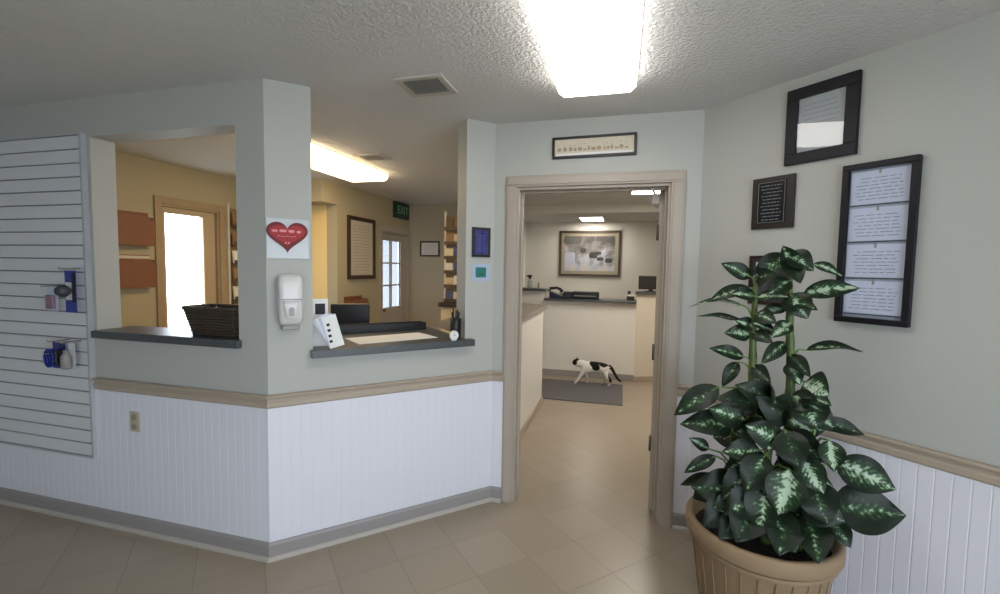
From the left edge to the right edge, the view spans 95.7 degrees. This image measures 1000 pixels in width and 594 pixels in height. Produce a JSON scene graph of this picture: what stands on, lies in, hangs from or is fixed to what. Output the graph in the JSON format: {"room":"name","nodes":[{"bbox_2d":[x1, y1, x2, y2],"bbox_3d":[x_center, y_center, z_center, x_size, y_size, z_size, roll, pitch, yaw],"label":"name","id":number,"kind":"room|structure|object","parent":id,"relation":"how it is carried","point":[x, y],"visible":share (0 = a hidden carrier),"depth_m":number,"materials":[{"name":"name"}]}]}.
{"room":"veterinary clinic","nodes":[
{"label":"veterinary clinic","id":0,"kind":"room"},
{"bbox_2d":[0,78,267,394],"bbox_3d":[-2.282,0.107,2.651,2.326,2.440,0.130,2,4,15],"label":"wall","id":1,"kind":"structure","parent":0,"point":[232,107],"depth_m":2.42,"materials":[{"name":"grey paint"}]},
{"bbox_2d":[0,132,97,458],"bbox_3d":[-2.874,-0.005,2.722,1.116,1.856,0.028,2,4,15],"label":"panel","id":2,"kind":"object","parent":1,"relation":"attached to","point":[45,223],"visible":1,"depth_m":2.66,"materials":[{"name":"grey plastic"}]},
{"bbox_2d":[40,284,58,310],"bbox_3d":[-2.543,0.002,2.568,0.089,0.151,0.068,-2,5,-38],"label":"pouch","id":3,"kind":"object","parent":2,"relation":"hanging from","point":[51,300],"visible":0.94,"depth_m":2.56,"materials":[{"name":"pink plastic"}]},
{"bbox_2d":[43,339,69,368],"bbox_3d":[-2.514,0.323,2.578,0.100,0.171,0.108,2,4,15],"label":"pack","id":4,"kind":"object","parent":2,"relation":"hanging from","point":[52,359],"visible":0.94,"depth_m":2.54,"materials":[{"name":"blue plastic"}]},
{"bbox_2d":[54,267,80,312],"bbox_3d":[-2.403,-0.040,2.514,0.108,0.256,0.085,-2,4,-37],"label":"blister pack","id":5,"kind":"object","parent":2,"relation":"hanging from","point":[68,290],"visible":1,"depth_m":2.52,"materials":[{"name":"blue plastic"}]},
{"bbox_2d":[59,340,81,369],"bbox_3d":[-2.417,0.321,2.552,0.050,0.161,0.108,2,4,15],"label":"bottle","id":6,"kind":"object","parent":2,"relation":"hanging from","point":[67,359],"visible":1,"depth_m":2.53,"materials":[{"name":"white plastic"}]},
{"bbox_2d":[0,389,266,541],"bbox_3d":[-2.313,0.889,2.633,2.326,0.720,0.009,2,4,15],"label":"wainscoting","id":7,"kind":"structure","parent":1,"relation":"attached to","point":[199,464],"depth_m":2.50,"materials":[{"name":"white wood"}]},
{"bbox_2d":[0,487,268,562],"bbox_3d":[-2.315,1.284,2.642,2.341,0.092,0.037,2,4,15],"label":"baseboard","id":8,"kind":"structure","parent":1,"relation":"attached to","point":[248,548],"depth_m":2.56,"materials":[{"name":"grey"}]},
{"bbox_2d":[129,411,139,431],"bbox_3d":[-2.053,0.701,2.542,0.072,0.114,0.010,2,4,15],"label":"wall outlet","id":9,"kind":"object","parent":1,"relation":"attached to","point":[134,416],"visible":1,"depth_m":2.54,"materials":[{"name":"beige plastic"}]},
{"bbox_2d":[131,414,136,429],"bbox_3d":[-2.053,0.701,2.539,0.034,0.086,0.004,2,4,15],"label":"socket","id":10,"kind":"object","parent":9,"relation":"attached to","point":[133,416],"depth_m":2.54,"materials":[{"name":"beige plastic"}]},
{"bbox_2d":[91,326,241,348],"bbox_3d":[-1.806,0.221,2.552,1.037,0.043,0.245,2,4,15],"label":"countertop","id":11,"kind":"structure","parent":1,"relation":"on","point":[178,336],"depth_m":2.46,"materials":[{"name":"grey laminate"}]},
{"bbox_2d":[181,304,238,336],"bbox_3d":[-1.522,0.128,2.489,0.421,0.158,0.206,2,4,15],"label":"wicker basket","id":12,"kind":"object","parent":11,"relation":"on","point":[222,320],"visible":0.64,"depth_m":2.41,"materials":[{"name":"black wicker"}]},
{"bbox_2d":[92,377,267,408],"bbox_3d":[-1.756,0.517,2.450,1.203,0.068,0.028,2,4,15],"label":"trim","id":13,"kind":"structure","parent":1,"relation":"attached to","point":[117,385],"depth_m":2.43,"materials":[{"name":"beige wood"}]},
{"bbox_2d":[115,151,236,326],"bbox_3d":[-3.745,0.128,1.944,0.130,2.440,7.240,2,4,15],"label":"wall","id":14,"kind":"structure","parent":0,"point":[138,179],"depth_m":4.01,"materials":[{"name":"beige paint"}]},
{"bbox_2d":[117,210,154,245],"bbox_3d":[-3.109,-0.580,3.816,0.082,0.290,0.340,2,4,15],"label":"pocket","id":15,"kind":"object","parent":14,"relation":"attached to","point":[134,228],"visible":0.64,"depth_m":3.82,"materials":[{"name":"orange wood"}]},
{"bbox_2d":[119,254,156,287],"bbox_3d":[-3.115,-0.219,3.839,0.082,0.280,0.340,2,4,15],"label":"pocket","id":16,"kind":"object","parent":14,"relation":"attached to","point":[134,273],"visible":0.6,"depth_m":3.84,"materials":[{"name":"orange wood"}]},
{"bbox_2d":[119,255,149,258],"bbox_3d":[-3.123,-0.221,3.841,0.035,0.260,0.280,2,4,15],"label":"paper stack","id":17,"kind":"object","parent":16,"relation":"in","point":[120,256],"visible":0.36,"depth_m":3.84,"materials":[{"name":"beige paper"}]},
{"bbox_2d":[163,207,215,327],"bbox_3d":[-3.028,0.173,4.455,0.105,2.038,0.566,2,4,15],"label":"door","id":18,"kind":"structure","parent":14,"relation":"in","point":[207,223],"depth_m":4.59,"materials":[{"name":"beige paint"}]},
{"bbox_2d":[153,195,226,327],"bbox_3d":[-3.060,0.134,4.462,0.148,2.135,0.740,2,4,15],"label":"door frame","id":19,"kind":"structure","parent":14,"relation":"attached to","point":[159,202],"depth_m":4.27,"materials":[{"name":"brown wood"}]},
{"bbox_2d":[312,205,326,298],"bbox_3d":[-2.336,-0.056,5.240,0.870,2.440,0.130,2,4,15],"label":"wall","id":20,"kind":"structure","parent":0,"point":[319,212],"depth_m":5.06,"materials":[{"name":"yellow paint"}]},
{"bbox_2d":[311,178,336,204],"bbox_3d":[-2.307,-1.141,4.967,1.000,0.240,0.260,2,4,15],"label":"trim","id":21,"kind":"structure","parent":20,"relation":"attached to","point":[323,191],"depth_m":4.76,"materials":[{"name":"beige paint"}]},
{"bbox_2d":[0,375,699,593],"bbox_3d":[-0.013,1.385,3.301,6.750,0.120,11.700,2,4,15],"label":"floor","id":22,"kind":"structure","parent":0,"point":[580,521],"depth_m":2.46,"materials":[{"name":"tile"}]},
{"bbox_2d":[226,203,237,303],"bbox_3d":[-2.803,0.085,5.026,0.082,2.170,0.440,2,4,15],"label":"brochure rack","id":23,"kind":"object","parent":22,"relation":"on","point":[229,229],"visible":0.29,"depth_m":4.81,"materials":[{"name":"beige wood"}]},
{"bbox_2d":[231,212,236,226],"bbox_3d":[-2.815,-0.824,4.844,0.038,0.152,0.119,2,4,15],"label":"brochure","id":24,"kind":"object","parent":23,"relation":"on","point":[233,214],"visible":0.5,"depth_m":4.79,"materials":[{"name":"orange paper"}]},
{"bbox_2d":[232,267,237,280],"bbox_3d":[-2.824,-0.246,4.880,0.038,0.153,0.119,2,4,15],"label":"brochure","id":25,"kind":"object","parent":23,"relation":"on","point":[234,269],"visible":0.5,"depth_m":4.83,"materials":[{"name":"brown paper"}]},
{"bbox_2d":[233,286,237,298],"bbox_3d":[-2.827,-0.047,4.893,0.036,0.141,0.119,2,4,15],"label":"brochure","id":26,"kind":"object","parent":23,"relation":"on","point":[235,288],"visible":0.5,"depth_m":4.84,"materials":[{"name":"beige paper"}]},
{"bbox_2d":[438,212,456,333],"bbox_3d":[-0.497,0.087,5.410,0.380,2.190,0.340,2,4,15],"label":"brochure rack","id":27,"kind":"object","parent":22,"relation":"on","point":[447,306],"visible":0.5,"depth_m":5.33,"materials":[{"name":"beige wood"}]},
{"bbox_2d":[438,302,456,307],"bbox_3d":[-0.497,0.087,5.410,0.380,0.050,0.340,2,4,15],"label":"shelf","id":28,"kind":"object","parent":27,"relation":"attached to","point":[441,304],"depth_m":5.28,"materials":[{"name":"brown wood"}]},
{"bbox_2d":[445,291,452,298],"bbox_3d":[-0.601,-0.007,5.363,0.092,0.120,0.034,2,4,15],"label":"brochure","id":29,"kind":"object","parent":27,"relation":"on","point":[449,294],"visible":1,"depth_m":5.35,"materials":[{"name":"blue paper"}]},
{"bbox_2d":[445,263,453,269],"bbox_3d":[-0.595,-0.342,5.341,0.092,0.119,0.034,2,4,15],"label":"brochure","id":30,"kind":"object","parent":27,"relation":"on","point":[449,266],"visible":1,"depth_m":5.33,"materials":[{"name":"beige paper"}]},
{"bbox_2d":[446,218,453,226],"bbox_3d":[-0.587,-0.856,5.310,0.092,0.138,0.036,2,4,15],"label":"brochure","id":31,"kind":"object","parent":27,"relation":"on","point":[449,221],"visible":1,"depth_m":5.30,"materials":[{"name":"brown paper"}]},
{"bbox_2d":[446,233,453,240],"bbox_3d":[-0.590,-0.686,5.321,0.092,0.133,0.036,2,4,15],"label":"brochure","id":32,"kind":"object","parent":27,"relation":"on","point":[449,236],"visible":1,"depth_m":5.31,"materials":[{"name":"orange paper"}]},
{"bbox_2d":[446,248,453,255],"bbox_3d":[-0.593,-0.511,5.331,0.092,0.120,0.034,2,4,15],"label":"brochure","id":33,"kind":"object","parent":27,"relation":"on","point":[449,252],"visible":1,"depth_m":5.32,"materials":[{"name":"beige paper"}]},
{"bbox_2d":[437,303,545,438],"bbox_3d":[0.031,0.695,4.386,0.530,1.122,2.503,2,4,15],"label":"reception counter","id":34,"kind":"object","parent":22,"relation":"on","point":[531,400],"depth_m":4.50,"materials":[{"name":"white"}]},
{"bbox_2d":[437,303,545,330],"bbox_3d":[0.040,0.158,4.353,0.530,0.046,2.503,2,4,15],"label":"countertop","id":35,"kind":"structure","parent":34,"relation":"on","point":[529,310],"depth_m":4.34,"materials":[{"name":"grey stone"}]},
{"bbox_2d":[522,287,547,367],"bbox_3d":[0.290,0.488,6.725,0.785,1.250,0.300,2,4,15],"label":"raised ledge","id":36,"kind":"object","parent":22,"relation":"on","point":[530,295],"visible":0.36,"depth_m":6.56,"materials":[{"name":"white"}]},
{"bbox_2d":[542,378,622,405],"bbox_3d":[0.929,1.180,5.727,1.200,0.012,0.950,2,4,15],"label":"floor mat","id":37,"kind":"object","parent":22,"relation":"on","point":[554,389],"visible":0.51,"depth_m":5.63,"materials":[{"name":"grey rubber"}]},
{"bbox_2d":[572,358,620,385],"bbox_3d":[1.268,0.984,5.997,0.670,0.353,0.157,2,4,16],"label":"cat","id":38,"kind":"object","parent":37,"relation":"on","point":[586,367],"visible":1,"depth_m":5.95},
{"bbox_2d":[543,297,636,374],"bbox_3d":[1.270,0.585,6.477,1.270,1.118,0.360,2,4,15],"label":"reception counter","id":39,"kind":"object","parent":22,"relation":"on","point":[599,330],"depth_m":6.37,"materials":[{"name":"white"}]},
{"bbox_2d":[548,286,562,297],"bbox_3d":[0.813,-0.072,6.562,0.238,0.168,0.220,2,4,15],"label":"desk phone","id":40,"kind":"object","parent":39,"relation":"on","point":[552,294],"visible":0.79,"depth_m":6.47,"materials":[{"name":"black plastic"}]},
{"bbox_2d":[563,291,571,298],"bbox_3d":[0.974,-0.030,6.478,0.115,0.100,0.162,2,4,15],"label":"box","id":41,"kind":"object","parent":39,"relation":"on","point":[566,294],"visible":0.91,"depth_m":6.40,"materials":[{"name":"black plastic"}]},
{"bbox_2d":[572,291,598,299],"bbox_3d":[1.221,-0.027,6.452,0.370,0.105,0.244,2,4,15],"label":"receipt printer","id":42,"kind":"object","parent":39,"relation":"on","point":[594,295],"visible":1,"depth_m":6.34,"materials":[{"name":"black plastic"}]},
{"bbox_2d":[542,368,633,381],"bbox_3d":[0.860,1.091,6.516,2.050,0.090,0.012,2,4,15],"label":"baseboard","id":43,"kind":"structure","parent":39,"relation":"attached to","point":[555,372],"depth_m":6.44,"materials":[{"name":"grey"}]},
{"bbox_2d":[544,297,636,303],"bbox_3d":[1.278,0.043,6.443,1.270,0.032,0.360,2,4,15],"label":"countertop","id":44,"kind":"structure","parent":39,"relation":"on","point":[547,298],"depth_m":6.30,"materials":[{"name":"grey laminate"}]},
{"bbox_2d":[627,291,633,300],"bbox_3d":[1.799,-0.017,6.236,0.100,0.130,0.060,2,4,15],"label":"card holder","id":45,"kind":"object","parent":39,"relation":"on","point":[630,297],"visible":1,"depth_m":6.21,"materials":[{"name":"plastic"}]},
{"bbox_2d":[634,291,655,381],"bbox_3d":[2.441,0.550,6.357,1.189,1.240,0.438,1,4,4],"label":"wall","id":46,"kind":"structure","parent":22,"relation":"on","point":[646,301],"depth_m":6.24,"materials":[{"name":"beige paint"}]},
{"bbox_2d":[638,276,656,291],"bbox_3d":[2.113,-0.185,6.330,0.335,0.220,0.130,2,4,21],"label":"monitor","id":47,"kind":"object","parent":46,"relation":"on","point":[645,282],"visible":0.62,"depth_m":6.32,"materials":[{"name":"grey plastic"}]},
{"bbox_2d":[674,246,905,593],"bbox_3d":[1.116,0.613,1.863,0.603,1.636,0.662,0,4,-21],"label":"potted plant","id":48,"kind":"object","parent":22,"relation":"on","point":[755,525],"visible":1,"depth_m":1.76,"materials":[{"name":"green plant"}]},
{"bbox_3d":[-0.967,0.918,3.556,1.400,0.750,0.610,-1,4,-30],"label":"reception desk","id":49,"kind":"object","parent":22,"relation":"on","visible":0},
{"bbox_2d":[330,303,369,324],"bbox_3d":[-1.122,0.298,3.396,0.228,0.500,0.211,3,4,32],"label":"computer monitor","id":50,"kind":"object","parent":49,"relation":"on","point":[346,313],"visible":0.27,"depth_m":3.37,"materials":[{"name":"black plastic"}]},
{"bbox_2d":[327,183,409,322],"bbox_3d":[-1.624,-0.090,5.959,0.130,2.440,1.890,2,4,15],"label":"wall","id":51,"kind":"structure","parent":0,"point":[352,201],"depth_m":5.20,"materials":[{"name":"beige paint"}]},
{"bbox_2d":[344,295,368,303],"bbox_3d":[-1.683,0.114,5.318,0.102,0.250,0.360,2,4,15],"label":"pocket","id":52,"kind":"object","parent":51,"relation":"attached to","point":[349,299],"visible":0.42,"depth_m":5.28,"materials":[{"name":"orange wood"}]},
{"bbox_2d":[347,215,375,278],"bbox_3d":[-1.663,-0.585,5.455,0.025,0.735,0.585,2,4,15],"label":"framed notice","id":53,"kind":"object","parent":51,"relation":"attached to","point":[361,232],"visible":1,"depth_m":5.44,"materials":[{"name":"brown"}]},
{"bbox_2d":[383,233,403,322],"bbox_3d":[-1.495,0.115,6.325,0.119,1.968,0.676,2,4,15],"label":"door","id":54,"kind":"structure","parent":51,"relation":"in","point":[393,245],"depth_m":6.39,"materials":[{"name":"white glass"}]},
{"bbox_2d":[383,240,397,307],"bbox_3d":[-1.547,-0.317,6.283,0.014,0.975,0.512,2,4,15],"label":"window","id":55,"kind":"structure","parent":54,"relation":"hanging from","point":[386,244],"depth_m":6.28,"materials":[{"name":"glass"}]},
{"bbox_2d":[379,225,409,322],"bbox_3d":[-1.520,0.076,6.330,0.148,2.065,0.850,2,4,15],"label":"door frame","id":56,"kind":"structure","parent":51,"relation":"attached to","point":[382,229],"depth_m":6.52,"materials":[{"name":"wood"}]},
{"bbox_2d":[393,201,408,219],"bbox_3d":[-1.385,-1.209,6.358,0.054,0.220,0.400,2,4,15],"label":"exit sign","id":57,"kind":"object","parent":51,"relation":"attached to","point":[400,210],"visible":1,"depth_m":6.29,"materials":[{"name":"teal plastic"}]},
{"bbox_2d":[263,78,495,394],"bbox_3d":[-0.644,0.132,2.668,1.305,2.440,0.130,-1,4,-30],"label":"wall","id":58,"kind":"structure","parent":0,"point":[287,106],"depth_m":2.46,"materials":[{"name":"grey paint"}]},
{"bbox_2d":[265,409,271,542],"bbox_3d":[-1.186,0.926,2.331,0.032,0.720,0.011,-1,4,-23],"label":"trim","id":59,"kind":"structure","parent":58,"relation":"attached to","point":[267,411],"depth_m":2.33,"materials":[{"name":"white wood"}]},
{"bbox_2d":[266,218,308,258],"bbox_3d":[-1.079,-0.296,2.304,0.198,0.201,0.014,-1,4,-30],"label":"heart sign","id":60,"kind":"object","parent":58,"relation":"attached to","point":[285,238],"visible":1,"depth_m":2.30,"materials":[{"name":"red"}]},
{"bbox_2d":[277,273,302,330],"bbox_3d":[-1.054,0.026,2.279,0.114,0.287,0.117,-1,4,-30],"label":"soap dispenser","id":61,"kind":"object","parent":58,"relation":"attached to","point":[289,285],"visible":1,"depth_m":2.25,"materials":[{"name":"white plastic"}]},
{"bbox_2d":[281,325,299,330],"bbox_3d":[-1.072,0.154,2.314,0.084,0.026,0.053,-1,4,-30],"label":"drip tray","id":62,"kind":"object","parent":61,"relation":"on","point":[283,327],"depth_m":2.29,"materials":[{"name":"grey plastic"}]},
{"bbox_2d":[268,486,490,562],"bbox_3d":[-0.627,1.309,2.666,1.320,0.092,0.038,-1,4,-30],"label":"baseboard","id":63,"kind":"structure","parent":58,"relation":"attached to","point":[281,549],"depth_m":2.60,"materials":[{"name":"grey"}]},
{"bbox_2d":[266,370,492,408],"bbox_3d":[-0.615,0.524,2.621,1.316,0.068,0.028,-1,4,-30],"label":"trim","id":64,"kind":"structure","parent":58,"relation":"attached to","point":[356,391],"depth_m":2.56,"materials":[{"name":"beige wood"}]},
{"bbox_2d":[270,381,491,541],"bbox_3d":[-0.621,0.915,2.657,1.305,0.720,0.009,-1,4,-30],"label":"wainscoting","id":65,"kind":"structure","parent":58,"relation":"attached to","point":[337,462],"depth_m":2.59,"materials":[{"name":"white wood"}]},
{"bbox_2d":[311,327,474,358],"bbox_3d":[-0.772,0.273,2.856,1.035,0.040,0.675,-1,4,-30],"label":"countertop","id":66,"kind":"structure","parent":58,"relation":"attached to","point":[443,340],"depth_m":2.64,"materials":[{"name":"grey laminate"}]},
{"bbox_2d":[313,299,327,345],"bbox_3d":[-1.006,0.140,2.522,0.090,0.261,0.061,-1,4,-24],"label":"sign","id":67,"kind":"object","parent":66,"relation":"on","point":[320,306],"visible":0.48,"depth_m":2.51,"materials":[{"name":"white paper"}]},
{"bbox_2d":[313,313,344,348],"bbox_3d":[-0.921,0.182,2.430,0.164,0.188,0.041,0,4,-10],"label":"stack","id":68,"kind":"object","parent":66,"relation":"on","point":[327,325],"visible":1,"depth_m":2.43,"materials":[{"name":"white paper"}]},
{"bbox_2d":[339,321,425,333],"bbox_3d":[-0.816,0.209,3.147,0.600,0.050,0.100,-1,4,-30],"label":"ledge","id":69,"kind":"object","parent":66,"relation":"on","point":[409,325],"visible":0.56,"depth_m":3.11,"materials":[{"name":"black plastic"}]},
{"bbox_2d":[345,332,436,343],"bbox_3d":[-0.676,0.255,2.826,0.500,0.002,0.260,-2,4,-37],"label":"paper sheet","id":70,"kind":"object","parent":66,"relation":"on","point":[406,336],"visible":1,"depth_m":2.81,"materials":[{"name":"white paper"}]},
{"bbox_2d":[449,330,458,339],"bbox_3d":[-0.283,0.236,2.782,0.058,0.059,0.028,0,4,-7],"label":"clock","id":71,"kind":"object","parent":66,"relation":"on","point":[453,335],"visible":1,"depth_m":2.77,"materials":[{"name":"white plastic"}]},
{"bbox_2d":[450,308,460,338],"bbox_3d":[-0.282,0.165,2.862,0.072,0.189,0.072,2,4,15],"label":"pen cup","id":72,"kind":"object","parent":66,"relation":"on","point":[455,323],"visible":0.73,"depth_m":2.84,"materials":[{"name":"black plastic"}]},
{"bbox_2d":[472,264,489,280],"bbox_3d":[-0.119,-0.156,2.871,0.128,0.110,0.005,-1,4,-30],"label":"card","id":73,"kind":"object","parent":58,"relation":"attached to","point":[480,272],"visible":1,"depth_m":2.87,"materials":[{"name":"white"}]},
{"bbox_2d":[472,227,490,256],"bbox_3d":[-0.118,-0.344,2.852,0.128,0.186,0.018,-1,4,-30],"label":"wall plaque","id":74,"kind":"object","parent":58,"relation":"attached to","point":[481,237],"visible":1,"depth_m":2.85,"materials":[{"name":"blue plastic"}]},
{"bbox_2d":[409,204,457,330],"bbox_3d":[-0.752,-0.119,6.635,1.200,2.440,0.130,2,4,15],"label":"wall","id":75,"kind":"structure","parent":0,"point":[426,222],"depth_m":6.63,"materials":[{"name":"beige paint"}]},
{"bbox_2d":[420,241,439,256],"bbox_3d":[-1.023,-0.702,6.597,0.310,0.225,0.018,2,4,15],"label":"framed notice","id":76,"kind":"object","parent":75,"relation":"attached to","point":[427,248],"visible":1,"depth_m":6.59,"materials":[{"name":"grey"}]},
{"bbox_2d":[0,0,999,222],"bbox_3d":[0.027,-1.170,3.141,6.750,0.120,11.700,2,4,15],"label":"ceiling","id":77,"kind":"structure","parent":0,"point":[695,54],"depth_m":1.96,"materials":[{"name":"white paint"}]},
{"bbox_2d":[311,142,387,181],"bbox_3d":[-1.459,-1.148,3.917,0.428,0.068,1.208,2,4,15],"label":"ceiling light","id":78,"kind":"object","parent":77,"relation":"attached to","point":[325,160],"visible":0.61,"depth_m":3.92,"materials":[{"name":"beige plastic"}]},
{"bbox_2d":[353,153,391,160],"bbox_3d":[-1.056,-1.159,3.756,0.240,0.014,0.200,2,4,15],"label":"ceiling vent","id":79,"kind":"object","parent":77,"relation":"in","point":[370,156],"visible":1,"depth_m":3.73,"materials":[{"name":"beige metal"}]},
{"bbox_2d":[393,73,457,97],"bbox_3d":[-0.368,-1.054,2.263,0.250,0.014,0.230,2,4,15],"label":"ceiling vent","id":80,"kind":"object","parent":77,"relation":"in","point":[436,84],"visible":1,"depth_m":2.25,"materials":[{"name":"silver metal"}]},
{"bbox_2d":[526,0,643,97],"bbox_3d":[0.307,-0.974,1.593,0.379,0.068,1.228,2,4,15],"label":"ceiling light","id":81,"kind":"object","parent":77,"relation":"attached to","point":[591,47],"visible":1,"depth_m":1.68,"materials":[{"name":"beige plastic"}]},
{"bbox_2d":[524,203,658,214],"bbox_3d":[1.445,-1.225,6.292,3.150,0.120,0.120,2,4,15],"label":"header beam","id":82,"kind":"structure","parent":77,"relation":"attached to","point":[625,207],"depth_m":6.29,"materials":[{"name":"white paint"}]},
{"bbox_2d":[578,216,604,221],"bbox_3d":[1.640,-1.386,8.061,0.440,0.014,0.710,2,4,15],"label":"recessed light","id":83,"kind":"object","parent":77,"relation":"in","point":[590,218],"visible":1,"depth_m":8.05,"materials":[{"name":"beige plastic"}]},
{"bbox_2d":[629,191,659,194],"bbox_3d":[1.593,-1.174,4.673,0.480,0.014,1.330,2,4,15],"label":"recessed light","id":84,"kind":"object","parent":77,"relation":"in","point":[630,192],"visible":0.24,"depth_m":5.22,"materials":[{"name":"beige plastic"}]},
{"bbox_2d":[523,222,526,287],"bbox_3d":[0.111,-0.177,7.778,0.130,2.440,2.530,2,4,15],"label":"wall","id":85,"kind":"structure","parent":0,"point":[525,223],"depth_m":8.82,"materials":[{"name":"white paint"}]},
{"bbox_2d":[525,221,658,299],"bbox_3d":[2.040,-0.201,8.635,3.410,2.440,0.130,2,4,15],"label":"wall","id":86,"kind":"structure","parent":0,"point":[639,245],"depth_m":8.59,"materials":[{"name":"white paint"}]},
{"bbox_2d":[559,230,621,276],"bbox_3d":[1.702,-0.825,8.607,1.150,0.870,0.030,2,4,15],"label":"framed picture","id":87,"kind":"object","parent":86,"relation":"attached to","point":[593,253],"visible":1,"depth_m":8.61,"materials":[{"name":"brown"}]},
{"bbox_2d":[492,109,704,384],"bbox_3d":[0.561,0.140,2.841,1.329,2.440,0.130,2,4,15],"label":"wall","id":88,"kind":"structure","parent":0,"point":[665,140],"depth_m":2.66,"materials":[{"name":"grey paint"}]},
{"bbox_2d":[491,486,500,502],"bbox_3d":[-0.031,1.298,2.982,0.078,0.092,0.037,2,4,15],"label":"baseboard","id":89,"kind":"structure","parent":88,"relation":"attached to","point":[495,491],"depth_m":2.97,"materials":[{"name":"grey wood"}]},
{"bbox_2d":[491,381,502,486],"bbox_3d":[-0.021,0.904,2.971,0.078,0.720,0.009,2,4,15],"label":"wainscoting","id":90,"kind":"structure","parent":88,"relation":"attached to","point":[497,386],"depth_m":2.97,"materials":[{"name":"white wood"}]},
{"bbox_2d":[492,370,502,381],"bbox_3d":[-0.018,0.514,2.937,0.078,0.068,0.028,2,4,15],"label":"trim","id":91,"kind":"structure","parent":88,"relation":"attached to","point":[497,375],"depth_m":2.93,"materials":[{"name":"beige wood"}]},
{"bbox_2d":[501,170,686,527],"bbox_3d":[0.552,0.306,2.841,1.058,2.108,0.152,2,4,15],"label":"door frame","id":92,"kind":"structure","parent":88,"relation":"attached to","point":[675,192],"depth_m":2.72,"materials":[{"name":"beige wood"}]},
{"bbox_2d":[552,132,636,159],"bbox_3d":[0.560,-0.901,2.703,0.494,0.128,0.018,1,4,15],"label":"framed print","id":93,"kind":"object","parent":88,"relation":"attached to","point":[614,144],"visible":1,"depth_m":2.70,"materials":[{"name":"black plastic"}]},
{"bbox_2d":[648,188,664,509],"bbox_3d":[1.135,0.333,3.161,0.116,2.008,0.963,3,4,28],"label":"door","id":94,"kind":"structure","parent":88,"relation":"in","point":[658,200],"depth_m":2.81,"materials":[{"name":"beige wood"}]},
{"bbox_2d":[672,512,685,531],"bbox_3d":[1.069,1.334,2.687,0.085,0.092,0.037,2,4,15],"label":"baseboard","id":95,"kind":"structure","parent":88,"relation":"attached to","point":[678,519],"depth_m":2.68,"materials":[{"name":"grey"}]},
{"bbox_2d":[673,396,691,513],"bbox_3d":[1.079,0.940,2.675,0.085,0.720,0.009,2,4,15],"label":"wainscoting","id":96,"kind":"structure","parent":88,"relation":"attached to","point":[682,445],"depth_m":2.67,"materials":[{"name":"white wood"}]},
{"bbox_2d":[677,384,692,396],"bbox_3d":[1.083,0.550,2.642,0.085,0.068,0.028,2,4,15],"label":"trim","id":97,"kind":"structure","parent":88,"relation":"attached to","point":[682,389],"depth_m":2.64,"materials":[{"name":"beige wood"}]},
{"bbox_2d":[693,11,999,466],"bbox_3d":[1.887,0.249,1.441,0.130,2.440,2.800,-1,4,-30],"label":"wall","id":98,"kind":"structure","parent":0,"point":[933,383],"depth_m":1.78,"materials":[{"name":"grey paint"}]},
{"bbox_2d":[747,256,786,304],"bbox_3d":[1.334,-0.083,2.244,0.018,0.245,0.202,-1,4,-30],"label":"framed photo","id":99,"kind":"object","parent":98,"relation":"attached to","point":[753,260],"visible":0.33,"depth_m":2.27,"materials":[{"name":"black"}]},
{"bbox_2d":[751,173,796,229],"bbox_3d":[1.339,-0.463,2.221,0.019,0.252,0.202,-1,4,-30],"label":"wall plaque","id":100,"kind":"object","parent":98,"relation":"attached to","point":[773,198],"visible":1,"depth_m":2.21,"materials":[{"name":"black wood"}]},
{"bbox_2d":[784,69,862,165],"bbox_3d":[1.439,-0.789,2.031,0.022,0.346,0.292,-1,4,-30],"label":"framed certificate","id":101,"kind":"object","parent":98,"relation":"attached to","point":[823,117],"visible":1,"depth_m":2.02,"materials":[{"name":"black wood"}]},
{"bbox_2d":[688,404,999,593],"bbox_3d":[1.815,1.028,1.456,0.009,0.720,2.800,-1,4,-30],"label":"wainscoting","id":102,"kind":"structure","parent":98,"relation":"attached to","point":[947,541],"depth_m":1.75,"materials":[{"name":"white wood"}]},
{"bbox_2d":[692,386,999,487],"bbox_3d":[1.813,0.637,1.426,0.028,0.068,2.800,-1,4,-30],"label":"trim","id":103,"kind":"structure","parent":98,"relation":"attached to","point":[985,473],"depth_m":1.74,"materials":[{"name":"beige wood"}]},
{"bbox_2d":[833,154,922,327],"bbox_3d":[1.544,-0.221,1.862,0.030,0.668,0.256,-1,4,-30],"label":"framed document","id":104,"kind":"object","parent":98,"relation":"attached to","point":[880,199],"visible":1,"depth_m":1.85,"materials":[{"name":"black wood"}]},
{"label":"outside","id":105,"kind":"structure","parent":0,"visible":0},
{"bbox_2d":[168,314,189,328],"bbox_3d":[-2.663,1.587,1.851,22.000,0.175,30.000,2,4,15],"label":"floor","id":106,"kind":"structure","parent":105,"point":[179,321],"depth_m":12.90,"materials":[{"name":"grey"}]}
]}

